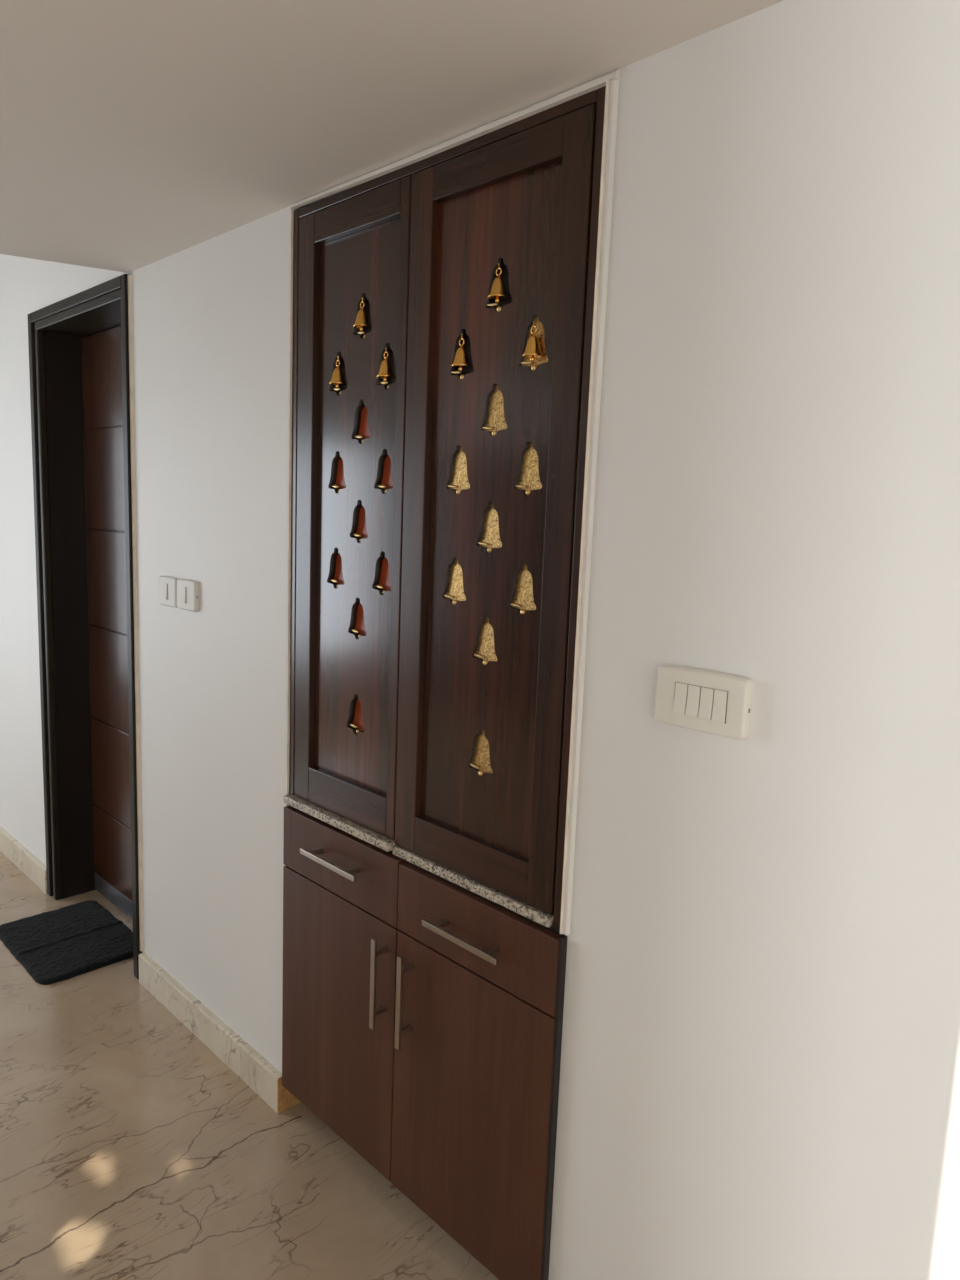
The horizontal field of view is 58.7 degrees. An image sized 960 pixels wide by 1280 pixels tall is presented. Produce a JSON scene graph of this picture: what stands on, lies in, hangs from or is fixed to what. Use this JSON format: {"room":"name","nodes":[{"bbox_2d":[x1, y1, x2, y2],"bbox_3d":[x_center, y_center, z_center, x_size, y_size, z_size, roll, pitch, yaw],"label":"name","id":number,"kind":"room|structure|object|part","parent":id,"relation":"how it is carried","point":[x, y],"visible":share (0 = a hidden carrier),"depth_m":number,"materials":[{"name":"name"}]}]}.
{"room":"home hallway","nodes":[
{"label":"home hallway","id":0,"kind":"room"},
{"bbox_2d":[0,851,498,1279],"bbox_3d":[-1.626,1.393,0.971,4.260,0.100,8.100,-6,11,-45],"label":"floor","id":1,"kind":"structure","parent":0,"point":[130,1150],"depth_m":2.01,"materials":[{"name":"beige stone"}]},
{"bbox_2d":[0,900,132,984],"bbox_3d":[-1.446,1.049,3.014,0.367,0.025,0.514,-6,11,-45],"label":"doormat","id":2,"kind":"object","parent":1,"relation":"on","point":[73,940],"visible":0.96,"depth_m":2.98,"materials":[{"name":"black rubber"}]},
{"bbox_2d":[0,0,782,272],"bbox_3d":[-0.712,-0.987,-0.360,3.620,0.650,5.150,-6,11,-45],"label":"ceiling","id":3,"kind":"structure","parent":0,"point":[135,134],"depth_m":1.38,"materials":[{"name":"paint"}]},
{"bbox_2d":[0,0,959,1279],"bbox_3d":[-0.226,-0.203,2.102,0.460,2.850,7.900,-6,11,-45],"label":"wall","id":4,"kind":"structure","parent":0,"point":[760,1063],"depth_m":1.23,"materials":[{"name":"paint"}]},
{"bbox_2d":[0,825,46,893],"bbox_3d":[-2.435,0.823,4.086,0.020,0.097,2.073,-6,11,-45],"label":"baseboard","id":5,"kind":"structure","parent":4,"relation":"attached to","point":[19,855],"depth_m":3.54,"materials":[{"name":"beige stone"}]},
{"bbox_2d":[27,274,141,978],"bbox_3d":[-1.275,-0.041,3.013,0.266,2.193,0.840,-6,11,-45],"label":"door","id":6,"kind":"structure","parent":4,"relation":"in","point":[78,343],"depth_m":3.14,"materials":[{"name":"brown wood"}]},
{"bbox_3d":[-1.291,1.000,3.158,0.002,0.070,0.689,-6,11,-45],"label":"kick plate","id":7,"kind":"part","parent":6,"relation":"part of","materials":[{"name":"grey metal"}]},
{"bbox_2d":[127,275,143,951],"bbox_3d":[-1.056,-0.025,2.622,0.009,2.090,0.016,-6,11,-45],"label":"trim","id":8,"kind":"structure","parent":4,"relation":"attached to","point":[130,297],"depth_m":2.61,"materials":[{"name":"white paint"}]},
{"bbox_2d":[159,576,178,607],"bbox_3d":[-0.892,-0.138,2.439,0.018,0.086,0.108,-6,11,-45],"label":"switch plate","id":9,"kind":"object","parent":4,"relation":"attached to","point":[167,584],"visible":0.99,"depth_m":2.43,"materials":[{"name":"white plastic"}]},
{"bbox_2d":[177,579,198,611],"bbox_3d":[-0.812,-0.124,2.359,0.018,0.086,0.108,-6,11,-45],"label":"switch plate","id":10,"kind":"object","parent":4,"relation":"attached to","point":[187,590],"visible":1,"depth_m":2.34,"materials":[{"name":"white plastic"}]},
{"bbox_2d":[138,952,281,1112],"bbox_3d":[-0.803,1.113,2.475,0.020,0.097,0.829,-6,11,-45],"label":"baseboard","id":11,"kind":"structure","parent":4,"relation":"attached to","point":[249,1065],"depth_m":2.42,"materials":[{"name":"beige stone"}]},
{"bbox_2d":[285,208,292,865],"bbox_3d":[-0.460,0.083,2.037,0.006,2.105,0.016,-6,11,-45],"label":"trim","id":12,"kind":"structure","parent":4,"relation":"attached to","point":[291,210],"depth_m":1.98,"materials":[{"name":"white paint"}]},
{"bbox_2d":[278,1082,300,1113],"bbox_3d":[-0.405,1.161,2.290,0.314,0.084,0.004,-6,11,-45],"label":"trim","id":13,"kind":"structure","parent":4,"relation":"attached to","point":[286,1099],"depth_m":2.19,"materials":[{"name":"wood"}]},
{"bbox_2d":[282,806,567,1279],"bbox_3d":[-0.084,0.811,1.911,0.354,0.736,0.872,-6,11,-45],"label":"base cabinet","id":14,"kind":"object","parent":4,"relation":"attached to","point":[422,1013],"visible":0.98,"depth_m":1.73,"materials":[{"name":"brown wood"}]},
{"bbox_3d":[-0.328,0.495,1.899,0.038,0.012,0.205,-6,11,-45],"label":"handle","id":15,"kind":"part","parent":14,"relation":"part of","materials":[{"name":"metal"}]},
{"bbox_2d":[284,794,396,851],"bbox_3d":[-0.312,0.407,1.944,0.064,0.019,0.400,-6,11,-45],"label":"granite slab","id":16,"kind":"object","parent":14,"relation":"on","point":[374,838],"visible":0.46,"depth_m":1.90,"materials":[{"name":"grey stone"}]},
{"bbox_3d":[-0.333,0.868,1.983,0.019,0.584,0.433,-6,11,-45],"label":"door","id":17,"kind":"part","parent":14,"relation":"part of","materials":[{"name":"brown wood"}]},
{"bbox_3d":[-0.319,0.503,1.931,0.019,0.146,0.434,-6,11,-45],"label":"drawer","id":18,"kind":"part","parent":14,"relation":"part of","materials":[{"name":"brown wood"}]},
{"bbox_3d":[-0.214,0.724,1.809,0.038,0.200,0.012,-6,11,-45],"label":"handle","id":19,"kind":"part","parent":14,"relation":"part of","materials":[{"name":"metal"}]},
{"bbox_3d":[-0.154,0.739,1.750,0.038,0.200,0.012,-6,11,-45],"label":"handle","id":20,"kind":"part","parent":14,"relation":"part of","materials":[{"name":"metal"}]},
{"bbox_3d":[-0.030,0.562,1.607,0.038,0.012,0.200,-6,11,-45],"label":"handle","id":21,"kind":"part","parent":14,"relation":"part of","materials":[{"name":"metal"}]},
{"bbox_3d":[-0.026,0.922,1.680,0.019,0.584,0.428,-6,11,-45],"label":"door","id":22,"kind":"part","parent":14,"relation":"part of","materials":[{"name":"brown wood"}]},
{"bbox_2d":[393,845,553,927],"bbox_3d":[-0.014,0.466,1.658,0.053,0.019,0.432,-6,11,-45],"label":"granite slab","id":23,"kind":"object","parent":14,"relation":"on","point":[545,919],"visible":0.46,"depth_m":1.62,"materials":[{"name":"grey stone"}]},
{"bbox_3d":[-0.013,0.559,1.629,0.019,0.142,0.428,-6,11,-45],"label":"drawer","id":24,"kind":"part","parent":14,"relation":"part of","materials":[{"name":"brown wood"}]},
{"bbox_2d":[289,86,605,930],"bbox_3d":[-0.029,-0.232,1.787,0.301,1.362,0.864,-6,11,-45],"label":"upper cabinet","id":25,"kind":"object","parent":4,"relation":"attached to","point":[437,507],"visible":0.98,"depth_m":1.61,"materials":[{"name":"brown wood"}]},
{"bbox_2d":[329,356,345,387],"bbox_3d":[-0.305,-0.575,1.833,0.037,0.066,0.037,-6,11,-45],"label":"brass bell","id":26,"kind":"object","parent":25,"relation":"hanging from","point":[337,379],"visible":1,"depth_m":1.82,"materials":[{"name":"gold metal"}]},
{"bbox_3d":[-0.278,-0.253,1.846,0.035,1.313,0.377,-6,11,-45],"label":"door","id":27,"kind":"part","parent":25,"relation":"part of","materials":[{"name":"brown wood"}]},
{"bbox_3d":[-0.259,-0.263,1.840,0.024,1.166,0.289,-6,11,-45],"label":"panel","id":28,"kind":"part","parent":25,"relation":"part of","materials":[{"name":"brown wood"}]},
{"bbox_2d":[353,298,370,330],"bbox_3d":[-0.243,-0.671,1.761,0.037,0.066,0.037,-6,11,-45],"label":"brass bell","id":29,"kind":"object","parent":25,"relation":"hanging from","point":[361,322],"visible":1,"depth_m":1.75,"materials":[{"name":"gold metal"}]},
{"bbox_2d":[376,348,394,381],"bbox_3d":[-0.190,-0.554,1.719,0.037,0.066,0.037,-6,11,-45],"label":"brass bell","id":30,"kind":"object","parent":25,"relation":"hanging from","point":[385,372],"visible":1,"depth_m":1.71,"materials":[{"name":"gold metal"}]},
{"bbox_2d":[451,334,470,370],"bbox_3d":[-0.034,-0.527,1.565,0.037,0.066,0.037,-6,11,-45],"label":"brass bell","id":31,"kind":"object","parent":25,"relation":"hanging from","point":[461,361],"visible":1,"depth_m":1.56,"materials":[{"name":"gold metal"}]},
{"bbox_3d":[0.018,-0.207,1.567,0.024,1.182,0.309,-6,11,-45],"label":"panel","id":32,"kind":"part","parent":25,"relation":"part of","materials":[{"name":"brown wood"}]},
{"bbox_3d":[0.010,-0.199,1.562,0.035,1.319,0.431,-6,11,-45],"label":"door","id":33,"kind":"part","parent":25,"relation":"part of","materials":[{"name":"brown wood"}]},
{"bbox_2d":[487,263,507,302],"bbox_3d":[0.032,-0.623,1.489,0.037,0.066,0.037,-6,11,-45],"label":"brass bell","id":34,"kind":"object","parent":25,"relation":"hanging from","point":[497,293],"visible":1,"depth_m":1.48,"materials":[{"name":"gold metal"}]},
{"bbox_2d":[522,321,542,361],"bbox_3d":[0.090,-0.505,1.443,0.037,0.066,0.037,-6,11,-45],"label":"brass bell","id":35,"kind":"object","parent":25,"relation":"hanging from","point":[532,350],"visible":1,"depth_m":1.44,"materials":[{"name":"gold metal"}]},
{"bbox_2d":[289,69,619,208],"bbox_3d":[-0.107,-0.900,1.578,0.011,0.016,0.884,-6,11,-45],"label":"trim","id":36,"kind":"structure","parent":4,"relation":"attached to","point":[599,82],"depth_m":1.48,"materials":[{"name":"paint"}]},
{"bbox_2d":[560,80,618,934],"bbox_3d":[0.176,-0.173,1.371,0.007,1.374,0.012,-6,11,-45],"label":"trim","id":37,"kind":"structure","parent":4,"relation":"attached to","point":[614,92],"depth_m":1.36,"materials":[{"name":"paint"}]},
{"bbox_2d":[655,664,753,739],"bbox_3d":[0.320,0.089,1.240,0.023,0.090,0.149,-6,11,-45],"label":"switch plate","id":38,"kind":"object","parent":4,"relation":"attached to","point":[702,700],"visible":1,"depth_m":1.23,"materials":[{"name":"beige plastic"}]},
{"bbox_3d":[0.320,0.090,1.234,0.005,0.048,0.088,-6,11,-45],"label":"switch frame","id":39,"kind":"part","parent":38,"relation":"part of","materials":[{"name":"beige plastic"}]}
]}

